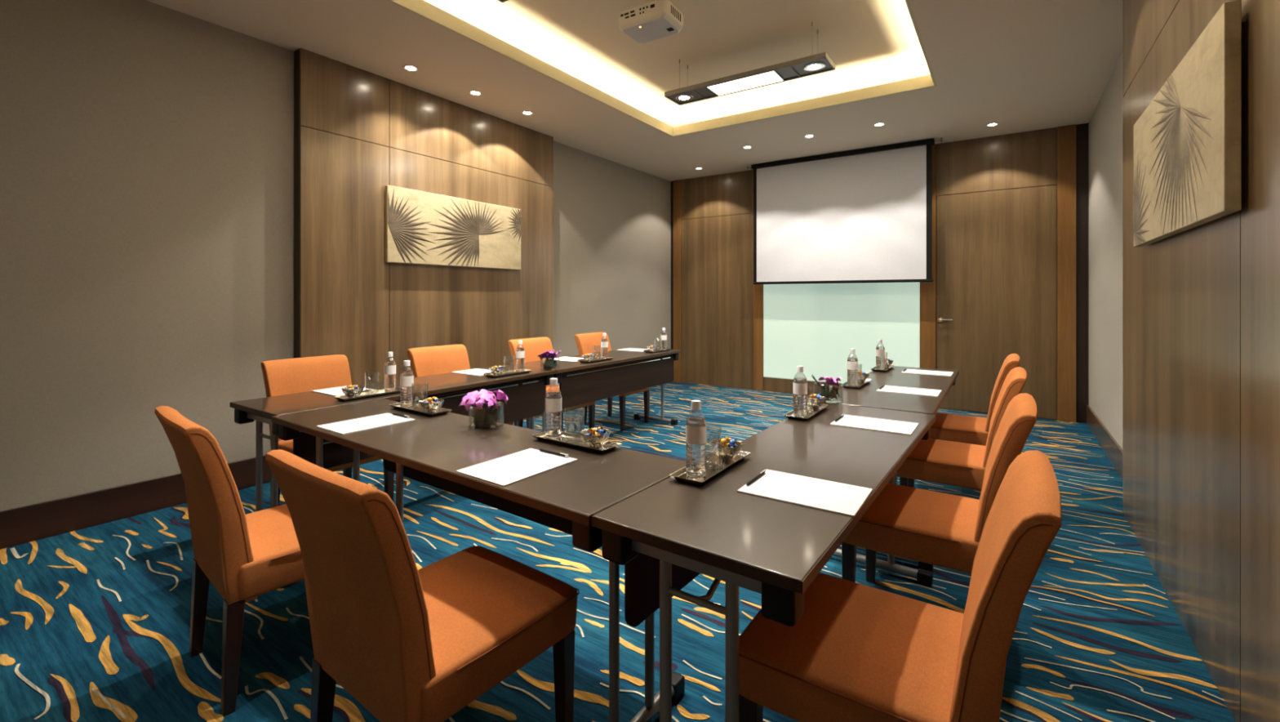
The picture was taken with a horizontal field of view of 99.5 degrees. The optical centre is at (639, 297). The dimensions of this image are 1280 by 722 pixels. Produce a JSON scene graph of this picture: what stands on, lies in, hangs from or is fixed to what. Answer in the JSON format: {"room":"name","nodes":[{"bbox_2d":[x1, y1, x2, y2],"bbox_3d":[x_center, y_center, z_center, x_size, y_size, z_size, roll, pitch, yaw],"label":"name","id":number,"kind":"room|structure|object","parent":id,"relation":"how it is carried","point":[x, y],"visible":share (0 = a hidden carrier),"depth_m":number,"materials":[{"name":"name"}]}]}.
{"room":"conference room","nodes":[
{"label":"conference room","id":0,"kind":"room"},
{"bbox_2d":[0,0,671,511],"bbox_3d":[-1.813,-0.470,5.034,0.150,3.500,8.500,0,0,34],"label":"wall","id":1,"kind":"structure","parent":0,"point":[147,148],"depth_m":3.25,"materials":[{"name":"paint"}]},
{"bbox_2d":[0,454,271,549],"bbox_3d":[-1.805,1.185,4.896,0.018,0.190,8.080,0,0,34],"label":"baseboard","id":2,"kind":"structure","parent":1,"relation":"attached to","point":[31,522],"depth_m":3.05,"materials":[{"name":"brown wood"}]},
{"bbox_2d":[293,48,553,422],"bbox_3d":[-1.724,-0.245,4.943,0.100,3.050,2.588,0,0,34],"label":"wall panel","id":3,"kind":"object","parent":1,"relation":"attached to","point":[358,132],"depth_m":4.42,"materials":[{"name":"brown wood"}]},
{"bbox_2d":[385,185,520,269],"bbox_3d":[-1.634,-0.590,4.943,0.049,0.616,1.440,0,0,34],"label":"wall picture","id":4,"kind":"object","parent":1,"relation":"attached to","point":[422,228],"visible":1,"depth_m":4.81,"materials":[{"name":"beige paper"}]},
{"bbox_2d":[0,381,1235,721],"bbox_3d":[0.253,1.304,3.550,4.935,0.053,8.160,0,0,34],"label":"floor","id":5,"kind":"structure","parent":0,"point":[95,620],"depth_m":2.13,"materials":[{"name":"teal carpet"}]},
{"bbox_2d":[154,405,304,715],"bbox_3d":[-1.305,0.828,1.965,0.488,0.905,0.640,0,0,40],"label":"dining chair","id":6,"kind":"object","parent":5,"relation":"on","point":[248,556],"visible":0.67,"depth_m":1.70,"materials":[{"name":"orange fabric"}]},
{"bbox_2d":[261,354,394,507],"bbox_3d":[-1.847,0.828,3.221,0.640,0.905,0.488,0,0,34],"label":"dining chair","id":7,"kind":"object","parent":5,"relation":"on","point":[296,375],"visible":0.21,"depth_m":3.29,"materials":[{"name":"orange fabric"}]},
{"bbox_2d":[229,364,556,511],"bbox_3d":[-1.343,0.905,3.348,0.540,0.750,1.825,0,0,34],"label":"folding table","id":8,"kind":"object","parent":5,"relation":"on","point":[526,399],"visible":0.49,"depth_m":3.00,"materials":[{"name":"brown wood"}]},
{"bbox_2d":[311,385,376,395],"bbox_3d":[-1.669,0.528,3.064,0.304,0.004,0.220,0,0,35],"label":"notepad","id":9,"kind":"object","parent":8,"relation":"on","point":[336,391],"visible":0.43,"depth_m":3.05,"materials":[{"name":"white paper"}]},
{"bbox_2d":[333,386,400,400],"bbox_3d":[-1.445,0.521,2.912,0.109,0.017,0.349,0,0,34],"label":"serving tray","id":10,"kind":"object","parent":8,"relation":"on","point":[381,392],"visible":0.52,"depth_m":2.88,"materials":[{"name":"silver metal"}]},
{"bbox_2d":[341,386,364,397],"bbox_3d":[-1.500,0.497,2.831,0.108,0.050,0.109,0,0,34],"label":"bowl","id":11,"kind":"object","parent":10,"relation":"on","point":[348,393],"visible":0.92,"depth_m":2.80,"materials":[{"name":"clear glass"}]},
{"bbox_2d":[364,371,379,395],"bbox_3d":[-1.446,0.463,2.922,0.073,0.119,0.073,0,0,34],"label":"drinking glass","id":12,"kind":"object","parent":10,"relation":"on","point":[373,393],"visible":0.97,"depth_m":2.92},
{"bbox_2d":[384,351,395,391],"bbox_3d":[-1.384,0.413,3.002,0.060,0.219,0.060,0,0,-43],"label":"water bottle","id":13,"kind":"object","parent":10,"relation":"on","point":[389,366],"visible":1,"depth_m":2.98,"materials":[{"name":"clear plastic"}]},
{"bbox_2d":[451,368,490,375],"bbox_3d":[-1.147,0.528,3.833,0.304,0.004,0.220,0,0,35],"label":"notepad","id":14,"kind":"object","parent":8,"relation":"on","point":[477,371],"visible":0.71,"depth_m":3.82,"materials":[{"name":"white paper"}]},
{"bbox_2d":[483,368,532,377],"bbox_3d":[-0.901,0.521,3.715,0.109,0.017,0.349,0,0,34],"label":"serving tray","id":15,"kind":"object","parent":8,"relation":"on","point":[515,372],"visible":0.8,"depth_m":3.67,"materials":[{"name":"silver metal"}]},
{"bbox_2d":[488,366,506,375],"bbox_3d":[-0.955,0.497,3.634,0.108,0.050,0.109,0,0,34],"label":"bowl","id":16,"kind":"object","parent":15,"relation":"on","point":[500,371],"visible":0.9,"depth_m":3.60,"materials":[{"name":"clear glass"}]},
{"bbox_2d":[515,340,524,372],"bbox_3d":[-0.840,0.413,3.805,0.060,0.219,0.060,0,0,-16],"label":"water bottle","id":17,"kind":"object","parent":15,"relation":"on","point":[520,352],"visible":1,"depth_m":3.78,"materials":[{"name":"clear plastic"}]},
{"bbox_2d":[265,449,579,721],"bbox_3d":[-0.548,0.828,1.442,0.488,0.905,0.640,0,0,37],"label":"dining chair","id":18,"kind":"object","parent":5,"relation":"on","point":[409,643],"visible":1,"depth_m":1.27,"materials":[{"name":"orange fabric"}]},
{"bbox_2d":[407,344,513,425],"bbox_3d":[-1.320,0.828,3.999,0.640,0.905,0.488,0,0,34],"label":"dining chair","id":19,"kind":"object","parent":5,"relation":"on","point":[431,360],"visible":0.17,"depth_m":4.10,"materials":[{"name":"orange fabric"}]},
{"bbox_2d":[271,398,686,721],"bbox_3d":[-0.732,0.905,2.077,1.880,0.750,0.520,0,0,36],"label":"folding table","id":20,"kind":"object","parent":5,"relation":"on","point":[429,450],"visible":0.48,"depth_m":1.79,"materials":[{"name":"brown wood"}]},
{"bbox_2d":[316,413,415,434],"bbox_3d":[-1.149,0.528,2.280,0.220,0.004,0.304,0,0,36],"label":"notepad","id":21,"kind":"object","parent":20,"relation":"on","point":[344,427],"visible":1,"depth_m":2.26,"materials":[{"name":"white paper"}]},
{"bbox_2d":[391,413,410,417],"bbox_3d":[-1.057,0.521,2.394,0.140,0.010,0.009,0,0,36],"label":"ballpoint pen","id":22,"kind":"object","parent":21,"relation":"on","point":[396,414],"visible":1,"depth_m":2.38,"materials":[{"name":"black plastic"}]},
{"bbox_2d":[388,401,452,416],"bbox_3d":[-1.030,0.521,2.535,0.349,0.017,0.109,0,0,36],"label":"serving tray","id":23,"kind":"object","parent":20,"relation":"on","point":[441,411],"visible":0.76,"depth_m":2.50,"materials":[{"name":"silver metal"}]},
{"bbox_2d":[400,360,413,407],"bbox_3d":[-1.118,0.413,2.598,0.060,0.219,0.060,0,0,-17],"label":"water bottle","id":24,"kind":"object","parent":23,"relation":"on","point":[406,378],"visible":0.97,"depth_m":2.58,"materials":[{"name":"clear plastic"}]},
{"bbox_2d":[419,398,444,412],"bbox_3d":[-0.951,0.497,2.477,0.108,0.050,0.109,0,0,34],"label":"bowl","id":25,"kind":"object","parent":23,"relation":"on","point":[428,406],"visible":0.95,"depth_m":2.45,"materials":[{"name":"clear glass"}]},
{"bbox_2d":[468,402,503,429],"bbox_3d":[-0.636,0.485,2.243,0.140,0.089,0.140,0,0,34],"label":"flower vase","id":26,"kind":"object","parent":20,"relation":"on","point":[487,425],"visible":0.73,"depth_m":2.21,"materials":[{"name":"clear glass"}]},
{"bbox_2d":[458,395,476,410],"bbox_3d":[-0.699,0.434,2.248,0.096,0.064,0.077,0,0,9],"label":"bloom","id":27,"kind":"object","parent":26,"relation":"in","point":[464,400],"visible":0.35,"depth_m":2.23,"materials":[{"name":"purple plant"}]},
{"bbox_2d":[466,390,488,409],"bbox_3d":[-0.663,0.422,2.230,0.101,0.072,0.076,0,0,-24],"label":"bloom","id":28,"kind":"object","parent":26,"relation":"in","point":[473,396],"visible":0.91,"depth_m":2.21,"materials":[{"name":"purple plant"}]},
{"bbox_2d":[473,395,499,426],"bbox_3d":[-0.637,0.468,2.242,0.108,0.141,0.104,0,0,34],"label":"cluster","id":29,"kind":"object","parent":26,"relation":"in","point":[490,415],"visible":0.83,"depth_m":2.22,"materials":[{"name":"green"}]},
{"bbox_2d":[479,388,496,399],"bbox_3d":[-0.643,0.411,2.293,0.070,0.052,0.084,0,0,-16],"label":"bloom","id":30,"kind":"object","parent":26,"relation":"in","point":[491,393],"visible":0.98,"depth_m":2.27,"materials":[{"name":"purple plant"}]},
{"bbox_2d":[479,393,497,408],"bbox_3d":[-0.614,0.426,2.217,0.069,0.067,0.093,0,0,3],"label":"bloom","id":31,"kind":"object","parent":26,"relation":"in","point":[491,401],"visible":1,"depth_m":2.20,"materials":[{"name":"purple plant"}]},
{"bbox_2d":[493,389,507,403],"bbox_3d":[-0.569,0.408,2.218,0.077,0.063,0.047,0,0,45],"label":"bloom","id":32,"kind":"object","parent":26,"relation":"in","point":[500,394],"visible":1,"depth_m":2.22,"materials":[{"name":"purple plant"}]},
{"bbox_2d":[455,448,577,486],"bbox_3d":[-0.381,0.528,1.704,0.220,0.004,0.304,0,0,36],"label":"notepad","id":33,"kind":"object","parent":20,"relation":"on","point":[508,469],"visible":1,"depth_m":1.68,"materials":[{"name":"white paper"}]},
{"bbox_2d":[538,448,569,457],"bbox_3d":[-0.289,0.521,1.819,0.140,0.010,0.009,0,0,36],"label":"ballpoint pen","id":34,"kind":"object","parent":33,"relation":"on","point":[562,454],"visible":1,"depth_m":1.81,"materials":[{"name":"black plastic"}]},
{"bbox_2d":[530,431,622,453],"bbox_3d":[-0.235,0.521,1.962,0.349,0.017,0.109,0,0,36],"label":"serving tray","id":35,"kind":"object","parent":20,"relation":"on","point":[608,445],"visible":0.79,"depth_m":1.94,"materials":[{"name":"silver metal"}]},
{"bbox_2d":[545,377,561,438],"bbox_3d":[-0.322,0.413,2.025,0.060,0.219,0.060,0,0,23],"label":"water bottle","id":36,"kind":"object","parent":35,"relation":"on","point":[553,399],"visible":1,"depth_m":2.00,"materials":[{"name":"clear plastic"}]},
{"bbox_2d":[564,408,584,441],"bbox_3d":[-0.238,0.463,1.971,0.073,0.119,0.073,0,0,34],"label":"drinking glass","id":37,"kind":"object","parent":35,"relation":"on","point":[584,408],"visible":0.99,"depth_m":1.96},
{"bbox_2d":[580,427,611,447],"bbox_3d":[-0.155,0.497,1.904,0.108,0.050,0.109,0,0,34],"label":"bowl","id":38,"kind":"object","parent":35,"relation":"on","point":[593,441],"visible":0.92,"depth_m":1.87,"materials":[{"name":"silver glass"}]},
{"bbox_2d":[507,337,595,431],"bbox_3d":[-0.776,0.828,4.802,0.640,0.905,0.488,0,0,34],"label":"dining chair","id":39,"kind":"object","parent":5,"relation":"on","point":[533,347],"visible":0.23,"depth_m":4.84,"materials":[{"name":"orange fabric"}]},
{"bbox_2d":[507,346,681,431],"bbox_3d":[-0.319,0.905,4.859,0.540,0.750,1.825,0,0,34],"label":"folding table","id":40,"kind":"object","parent":5,"relation":"on","point":[577,385],"visible":0.59,"depth_m":4.61,"materials":[{"name":"brown wood"}]},
{"bbox_2d":[540,355,559,369],"bbox_3d":[-0.666,0.485,4.009,0.140,0.089,0.140,0,0,34],"label":"flower vase","id":41,"kind":"object","parent":40,"relation":"on","point":[558,356],"visible":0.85,"depth_m":3.98,"materials":[{"name":"clear glass"}]},
{"bbox_2d":[537,352,546,359],"bbox_3d":[-0.717,0.437,3.998,0.076,0.057,0.064,0,0,-20],"label":"bloom","id":42,"kind":"object","parent":41,"relation":"in","point":[542,355],"visible":1,"depth_m":4.00,"materials":[{"name":"purple plant"}]},
{"bbox_2d":[542,350,557,368],"bbox_3d":[-0.667,0.468,4.007,0.108,0.141,0.104,0,0,34],"label":"cluster","id":43,"kind":"object","parent":41,"relation":"in","point":[549,362],"visible":0.93,"depth_m":3.98,"materials":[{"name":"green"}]},
{"bbox_2d":[546,352,557,358],"bbox_3d":[-0.650,0.428,3.968,0.062,0.052,0.078,0,0,29],"label":"bloom","id":44,"kind":"object","parent":41,"relation":"in","point":[551,354],"visible":1,"depth_m":3.98,"materials":[{"name":"purple plant"}]},
{"bbox_2d":[554,356,582,361],"bbox_3d":[-0.603,0.528,4.636,0.304,0.004,0.220,0,0,34],"label":"notepad","id":45,"kind":"object","parent":40,"relation":"on","point":[562,358],"visible":0.64,"depth_m":4.63,"materials":[{"name":"white paper"}]},
{"bbox_2d":[577,356,613,363],"bbox_3d":[-0.362,0.521,4.510,0.109,0.017,0.349,0,0,34],"label":"serving tray","id":46,"kind":"object","parent":40,"relation":"on","point":[609,357],"visible":0.77,"depth_m":4.46,"materials":[{"name":"silver metal"}]},
{"bbox_2d":[582,354,595,361],"bbox_3d":[-0.417,0.497,4.428,0.108,0.050,0.109,0,0,34],"label":"bowl","id":47,"kind":"object","parent":46,"relation":"on","point":[586,357],"visible":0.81,"depth_m":4.40,"materials":[{"name":"glass"}]},
{"bbox_2d":[600,333,608,359],"bbox_3d":[-0.302,0.413,4.599,0.060,0.219,0.060,0,0,20],"label":"water bottle","id":48,"kind":"object","parent":46,"relation":"on","point":[604,342],"visible":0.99,"depth_m":4.58,"materials":[{"name":"clear plastic"}]},
{"bbox_2d":[616,347,647,351],"bbox_3d":[-0.047,0.528,5.456,0.304,0.004,0.220,0,0,33],"label":"notepad","id":49,"kind":"object","parent":40,"relation":"on","point":[627,348],"visible":0.79,"depth_m":5.42,"materials":[{"name":"white paper"}]},
{"bbox_2d":[644,348,671,352],"bbox_3d":[0.176,0.521,5.304,0.109,0.017,0.349,0,0,34],"label":"serving tray","id":50,"kind":"object","parent":40,"relation":"on","point":[658,349],"visible":0.8,"depth_m":5.24,"materials":[{"name":"silver metal"}]},
{"bbox_2d":[647,345,657,351],"bbox_3d":[0.122,0.497,5.223,0.108,0.050,0.109,0,0,34],"label":"bowl","id":51,"kind":"object","parent":50,"relation":"on","point":[651,348],"visible":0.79,"depth_m":5.19,"materials":[{"name":"silver metal"}]},
{"bbox_2d":[660,327,666,350],"bbox_3d":[0.237,0.413,5.394,0.060,0.219,0.060,0,0,-14],"label":"water bottle","id":52,"kind":"object","parent":50,"relation":"on","point":[663,335],"visible":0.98,"depth_m":5.37,"materials":[{"name":"clear plastic"}]},
{"bbox_2d":[574,332,649,431],"bbox_3d":[-0.279,0.828,5.535,0.640,0.905,0.488,0,0,34],"label":"dining chair","id":53,"kind":"object","parent":5,"relation":"on","point":[584,341],"visible":0.28,"depth_m":5.53,"materials":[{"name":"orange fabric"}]},
{"bbox_2d":[591,402,935,721],"bbox_3d":[0.610,0.905,1.883,0.520,0.750,1.770,0,0,36],"label":"folding table","id":54,"kind":"object","parent":5,"relation":"on","point":[672,531],"visible":0.87,"depth_m":1.30,"materials":[{"name":"brown wood"}]},
{"bbox_2d":[668,450,751,484],"bbox_3d":[0.225,0.521,1.678,0.109,0.017,0.349,0,0,34],"label":"serving tray","id":55,"kind":"object","parent":54,"relation":"on","point":[712,458],"visible":0.73,"depth_m":1.64,"materials":[{"name":"silver metal"}]},
{"bbox_2d":[685,400,706,477],"bbox_3d":[0.164,0.413,1.588,0.060,0.219,0.060,0,0,15],"label":"water bottle","id":56,"kind":"object","parent":55,"relation":"on","point":[695,427],"visible":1,"depth_m":1.56,"materials":[{"name":"clear plastic"}]},
{"bbox_2d":[706,427,721,466],"bbox_3d":[0.215,0.463,1.674,0.073,0.119,0.073,0,0,34],"label":"drinking glass","id":57,"kind":"object","parent":55,"relation":"on","point":[721,428],"visible":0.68,"depth_m":1.66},
{"bbox_2d":[709,438,743,459],"bbox_3d":[0.281,0.497,1.758,0.108,0.050,0.109,0,0,34],"label":"bowl","id":58,"kind":"object","parent":55,"relation":"on","point":[726,452],"visible":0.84,"depth_m":1.73,"materials":[{"name":"glass"}]},
{"bbox_2d":[717,435,728,446],"bbox_3d":[0.269,0.466,1.754,0.043,0.027,0.019,0,0,-40],"label":"candy","id":59,"kind":"object","parent":58,"relation":"in","point":[723,440],"visible":0.82,"depth_m":1.75,"materials":[{"name":"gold metal"}]},
{"bbox_2d":[727,437,737,446],"bbox_3d":[0.299,0.469,1.751,0.018,0.025,0.044,0,0,41],"label":"candy","id":60,"kind":"object","parent":58,"relation":"in","point":[732,442],"visible":1,"depth_m":1.74,"materials":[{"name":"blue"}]},
{"bbox_2d":[737,469,872,516],"bbox_3d":[0.452,0.528,1.484,0.304,0.004,0.220,0,0,34],"label":"notepad","id":61,"kind":"object","parent":54,"relation":"on","point":[841,498],"visible":0.93,"depth_m":1.47,"materials":[{"name":"white paper"}]},
{"bbox_2d":[746,469,766,484],"bbox_3d":[0.336,0.521,1.567,0.008,0.010,0.140,0,0,34],"label":"ballpoint pen","id":62,"kind":"object","parent":61,"relation":"on","point":[764,471],"visible":1,"depth_m":1.56,"materials":[{"name":"black plastic"}]},
{"bbox_2d":[782,404,830,420],"bbox_3d":[0.766,0.521,2.477,0.109,0.017,0.349,0,0,34],"label":"serving tray","id":63,"kind":"object","parent":54,"relation":"on","point":[789,415],"visible":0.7,"depth_m":2.42,"materials":[{"name":"silver metal"}]},
{"bbox_2d":[792,365,807,417],"bbox_3d":[0.706,0.413,2.387,0.060,0.219,0.060,0,0,36],"label":"water bottle","id":64,"kind":"object","parent":63,"relation":"on","point":[799,384],"visible":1,"depth_m":2.36,"materials":[{"name":"clear plastic"}]},
{"bbox_2d":[806,395,826,408],"bbox_3d":[0.822,0.497,2.557,0.108,0.050,0.109,0,0,34],"label":"bowl","id":65,"kind":"object","parent":63,"relation":"on","point":[810,402],"visible":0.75,"depth_m":2.52,"materials":[{"name":"glass"}]},
{"bbox_2d":[830,414,919,435],"bbox_3d":[0.979,0.528,2.260,0.304,0.004,0.220,0,0,34],"label":"notepad","id":66,"kind":"object","parent":54,"relation":"on","point":[847,420],"visible":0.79,"depth_m":2.25,"materials":[{"name":"white paper"}]},
{"bbox_2d":[827,365,959,571],"bbox_3d":[1.617,0.905,3.358,0.520,0.750,1.770,0,0,34],"label":"folding table","id":67,"kind":"object","parent":5,"relation":"on","point":[867,395],"visible":0.34,"depth_m":2.97,"materials":[{"name":"brown wood"}]},
{"bbox_2d":[813,381,843,403],"bbox_3d":[0.967,0.485,2.781,0.140,0.089,0.140,0,0,34],"label":"flower vase","id":68,"kind":"object","parent":67,"relation":"on","point":[826,399],"visible":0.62,"depth_m":2.76,"materials":[{"name":"clear glass"}]},
{"bbox_2d":[812,375,839,399],"bbox_3d":[0.950,0.466,2.791,0.147,0.144,0.104,0,0,34],"label":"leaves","id":69,"kind":"object","parent":68,"relation":"in","point":[828,391],"visible":0.88,"depth_m":2.75,"materials":[{"name":"green"}]},
{"bbox_2d":[817,376,839,386],"bbox_3d":[0.968,0.431,2.754,0.089,0.058,0.093,0,0,-13],"label":"bloom","id":70,"kind":"object","parent":68,"relation":"in","point":[828,380],"visible":0.99,"depth_m":2.76,"materials":[{"name":"purple plant"}]},
{"bbox_2d":[840,378,871,388],"bbox_3d":[1.313,0.521,3.284,0.109,0.017,0.349,0,0,34],"label":"serving tray","id":71,"kind":"object","parent":67,"relation":"on","point":[845,384],"visible":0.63,"depth_m":3.21,"materials":[{"name":"silver metal"}]},
{"bbox_2d":[847,348,857,386],"bbox_3d":[1.253,0.413,3.194,0.060,0.219,0.060,0,0,11],"label":"water bottle","id":72,"kind":"object","parent":71,"relation":"on","point":[852,362],"visible":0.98,"depth_m":3.17,"materials":[{"name":"clear plastic"}]},
{"bbox_2d":[857,372,869,382],"bbox_3d":[1.369,0.497,3.364,0.108,0.050,0.109,0,0,34],"label":"bowl","id":73,"kind":"object","parent":71,"relation":"on","point":[862,378],"visible":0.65,"depth_m":3.33,"materials":[{"name":"silver metal"}]},
{"bbox_2d":[871,364,894,372],"bbox_3d":[1.791,0.521,3.993,0.109,0.017,0.349,0,0,34],"label":"serving tray","id":74,"kind":"object","parent":67,"relation":"on","point":[873,369],"visible":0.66,"depth_m":3.90,"materials":[{"name":"black plastic"}]},
{"bbox_2d":[875,338,884,369],"bbox_3d":[1.731,0.413,3.903,0.060,0.219,0.060,0,0,-33],"label":"water bottle","id":75,"kind":"object","parent":74,"relation":"on","point":[880,351],"visible":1,"depth_m":3.88,"materials":[{"name":"clear plastic"}]},
{"bbox_2d":[884,360,893,367],"bbox_3d":[1.847,0.497,4.073,0.108,0.050,0.109,0,0,34],"label":"bowl","id":76,"kind":"object","parent":74,"relation":"on","point":[888,362],"visible":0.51,"depth_m":4.03,"materials":[{"name":"glass"}]},
{"bbox_2d":[876,385,941,396],"bbox_3d":[1.524,0.528,3.068,0.304,0.004,0.220,0,0,34],"label":"notepad","id":77,"kind":"object","parent":67,"relation":"on","point":[918,391],"visible":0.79,"depth_m":3.05,"materials":[{"name":"white paper"}]},
{"bbox_2d":[901,368,953,376],"bbox_3d":[2.022,0.528,3.812,0.304,0.004,0.220,0,0,34],"label":"notepad","id":78,"kind":"object","parent":67,"relation":"on","point":[908,371],"visible":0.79,"depth_m":3.78,"materials":[{"name":"white paper"}]},
{"bbox_2d":[738,449,1062,721],"bbox_3d":[0.610,0.828,1.314,0.640,0.905,0.488,0,0,34],"label":"dining chair","id":79,"kind":"object","parent":5,"relation":"on","point":[855,651],"visible":0.92,"depth_m":1.20,"materials":[{"name":"orange fabric"}]},
{"bbox_2d":[841,392,1037,582],"bbox_3d":[1.155,0.828,2.117,0.640,0.905,0.488,0,0,34],"label":"dining chair","id":80,"kind":"object","parent":5,"relation":"on","point":[944,530],"visible":0.59,"depth_m":1.99,"materials":[{"name":"orange fabric"}]},
{"bbox_2d":[896,366,1026,491],"bbox_3d":[1.695,0.828,2.922,0.640,0.905,0.488,0,0,34],"label":"dining chair","id":81,"kind":"object","parent":5,"relation":"on","point":[963,464],"visible":0.56,"depth_m":2.77,"materials":[{"name":"orange fabric"}]},
{"bbox_2d":[907,353,1020,487],"bbox_3d":[2.156,0.828,3.630,0.640,0.905,0.488,0,0,34],"label":"dining chair","id":82,"kind":"object","parent":5,"relation":"on","point":[971,429],"visible":0.37,"depth_m":3.46,"materials":[{"name":"orange fabric"}]},
{"bbox_2d":[146,0,1122,181],"bbox_3d":[0.253,-1.920,3.550,4.935,0.300,8.160,0,0,34],"label":"ceiling","id":83,"kind":"structure","parent":0,"point":[1018,65],"depth_m":4.36,"materials":[{"name":"paint"}]},
{"bbox_2d":[402,65,418,71],"bbox_3d":[-1.770,-1.767,4.183,0.116,0.006,0.116,0,0,34],"label":"recessed light","id":84,"kind":"object","parent":83,"relation":"in","point":[409,68],"visible":1,"depth_m":4.18,"materials":[{"name":"beige"}]},
{"bbox_2d":[468,90,482,95],"bbox_3d":[-1.425,-1.767,4.692,0.116,0.006,0.116,0,0,34],"label":"recessed light","id":85,"kind":"object","parent":83,"relation":"in","point":[471,92],"visible":1,"depth_m":4.69,"materials":[{"name":"beige"}]},
{"bbox_2d":[520,111,533,115],"bbox_3d":[-1.081,-1.767,5.199,0.116,0.006,0.116,0,0,34],"label":"recessed light","id":86,"kind":"object","parent":83,"relation":"in","point":[525,113],"visible":1,"depth_m":5.19,"materials":[{"name":"beige"}]},
{"bbox_2d":[617,0,683,43],"bbox_3d":[0.078,-1.879,3.555,0.373,0.282,0.288,0,0,32],"label":"ceiling projector","id":87,"kind":"object","parent":83,"relation":"attached to","point":[652,20],"visible":1,"depth_m":3.47,"materials":[{"name":"grey plastic"}]},
{"bbox_2d":[386,0,937,137],"bbox_3d":[0.238,-1.820,3.511,2.575,0.100,4.220,0,0,34],"label":"trim","id":88,"kind":"structure","parent":83,"relation":"attached to","point":[422,8],"depth_m":4.68,"materials":[{"name":"paint"}]},
{"bbox_2d":[664,22,835,105],"bbox_3d":[0.839,-1.865,4.348,1.350,0.310,0.260,0,0,34],"label":"linear pendant","id":89,"kind":"object","parent":83,"relation":"hanging from","point":[820,63],"visible":1,"depth_m":4.26,"materials":[{"name":"grey"}]},
{"bbox_2d":[707,71,782,95],"bbox_3d":[0.839,-1.716,4.348,0.560,0.006,0.220,0,0,34],"label":"diffuser","id":90,"kind":"object","parent":89,"relation":"attached to","point":[749,80],"depth_m":4.32,"materials":[{"name":"white"}]},
{"bbox_2d":[746,137,942,284],"bbox_3d":[2.396,-0.971,6.651,2.309,1.598,0.090,0,0,34],"label":"projection screen","id":91,"kind":"object","parent":83,"relation":"hanging from","point":[860,215],"visible":1,"depth_m":6.56,"materials":[{"name":"fabric"}]},
{"bbox_2d":[1088,51,1123,448],"bbox_3d":[2.396,-0.470,2.181,0.150,3.500,8.500,0,0,34],"label":"wall","id":92,"kind":"structure","parent":0,"point":[1105,123],"depth_m":4.55,"materials":[{"name":"paint"}]},
{"bbox_2d":[1086,404,1122,479],"bbox_3d":[3.755,1.185,4.335,0.018,0.190,2.810,0,0,34],"label":"baseboard","id":93,"kind":"structure","parent":92,"relation":"attached to","point":[1111,447],"depth_m":4.43,"materials":[{"name":"brown wood"}]},
{"bbox_2d":[1133,0,1242,246],"bbox_3d":[2.094,-0.552,2.120,0.053,0.605,1.360,0,0,34],"label":"wall picture","id":94,"kind":"object","parent":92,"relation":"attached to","point":[1188,156],"visible":1,"depth_m":1.81,"materials":[{"name":"beige fabric"}]},
{"bbox_2d":[1122,0,1279,721],"bbox_3d":[1.442,-0.245,1.010,0.115,3.050,5.288,0,0,34],"label":"wall panel","id":95,"kind":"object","parent":92,"relation":"attached to","point":[1201,304],"depth_m":1.79,"materials":[{"name":"brown wood"}]},
{"bbox_3d":[2.595,-0.470,7.006,4.935,3.500,0.190,0,0,34],"label":"wall","id":96,"kind":"structure","parent":0,"visible":0},
{"bbox_2d":[673,179,681,382],"bbox_3d":[0.578,-0.245,8.213,0.132,3.050,0.075,0,0,34],"label":"trim","id":97,"kind":"structure","parent":96,"relation":"attached to","point":[677,184],"depth_m":8.17,"materials":[{"name":"orange wood"}]},
{"bbox_2d":[681,169,753,389],"bbox_3d":[1.115,-0.245,7.857,1.150,3.050,0.060,0,0,34],"label":"wall panel","id":98,"kind":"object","parent":96,"relation":"attached to","point":[717,210],"depth_m":7.81,"materials":[{"name":"wood"}]},
{"bbox_2d":[753,284,763,390],"bbox_3d":[1.646,-0.245,7.488,0.137,3.050,0.075,0,0,34],"label":"trim","id":99,"kind":"structure","parent":96,"relation":"attached to","point":[757,288],"depth_m":7.45,"materials":[{"name":"orange wood"}]},
{"bbox_2d":[763,376,842,395],"bbox_3d":[2.504,-0.245,6.917,1.924,3.050,0.060,0,0,34],"label":"trim","id":100,"kind":"structure","parent":96,"relation":"attached to","point":[770,384],"depth_m":7.26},
{"bbox_2d":[763,282,919,383],"bbox_3d":[2.500,0.311,6.910,1.915,1.553,0.055,0,0,34],"label":"board","id":101,"kind":"object","parent":96,"relation":"attached to","point":[814,326],"visible":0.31,"depth_m":6.88,"materials":[{"name":"white"}]},
{"bbox_2d":[671,123,1088,422],"bbox_3d":[2.527,-0.245,6.907,4.934,3.050,0.050,0,0,34],"label":"trim","id":102,"kind":"structure","parent":96,"relation":"attached to","point":[1082,130],"depth_m":5.53,"materials":[{"name":"black wood"}]},
{"bbox_2d":[920,143,936,368],"bbox_3d":[3.363,-0.245,6.325,0.163,3.050,0.075,0,0,34],"label":"trim","id":103,"kind":"structure","parent":96,"relation":"attached to","point":[927,289],"depth_m":6.27,"materials":[{"name":"orange wood"}]},
{"bbox_2d":[936,185,1056,419],"bbox_3d":[3.878,0.053,5.946,1.101,2.442,0.114,0,0,34],"label":"door","id":104,"kind":"structure","parent":96,"relation":"in","point":[996,251],"depth_m":5.94,"materials":[{"name":"brown wood"}]},
{"bbox_2d":[936,127,1057,195],"bbox_3d":[3.896,-1.473,5.973,1.107,0.594,0.060,0,0,34],"label":"trim","id":105,"kind":"structure","parent":96,"relation":"attached to","point":[1024,159],"depth_m":5.93,"materials":[{"name":"wood"}]},
{"bbox_2d":[1056,124,1075,422],"bbox_3d":[4.416,-0.245,5.612,0.154,3.050,0.075,0,0,34],"label":"trim","id":106,"kind":"structure","parent":96,"relation":"attached to","point":[1066,135],"depth_m":5.58,"materials":[{"name":"orange wood"}]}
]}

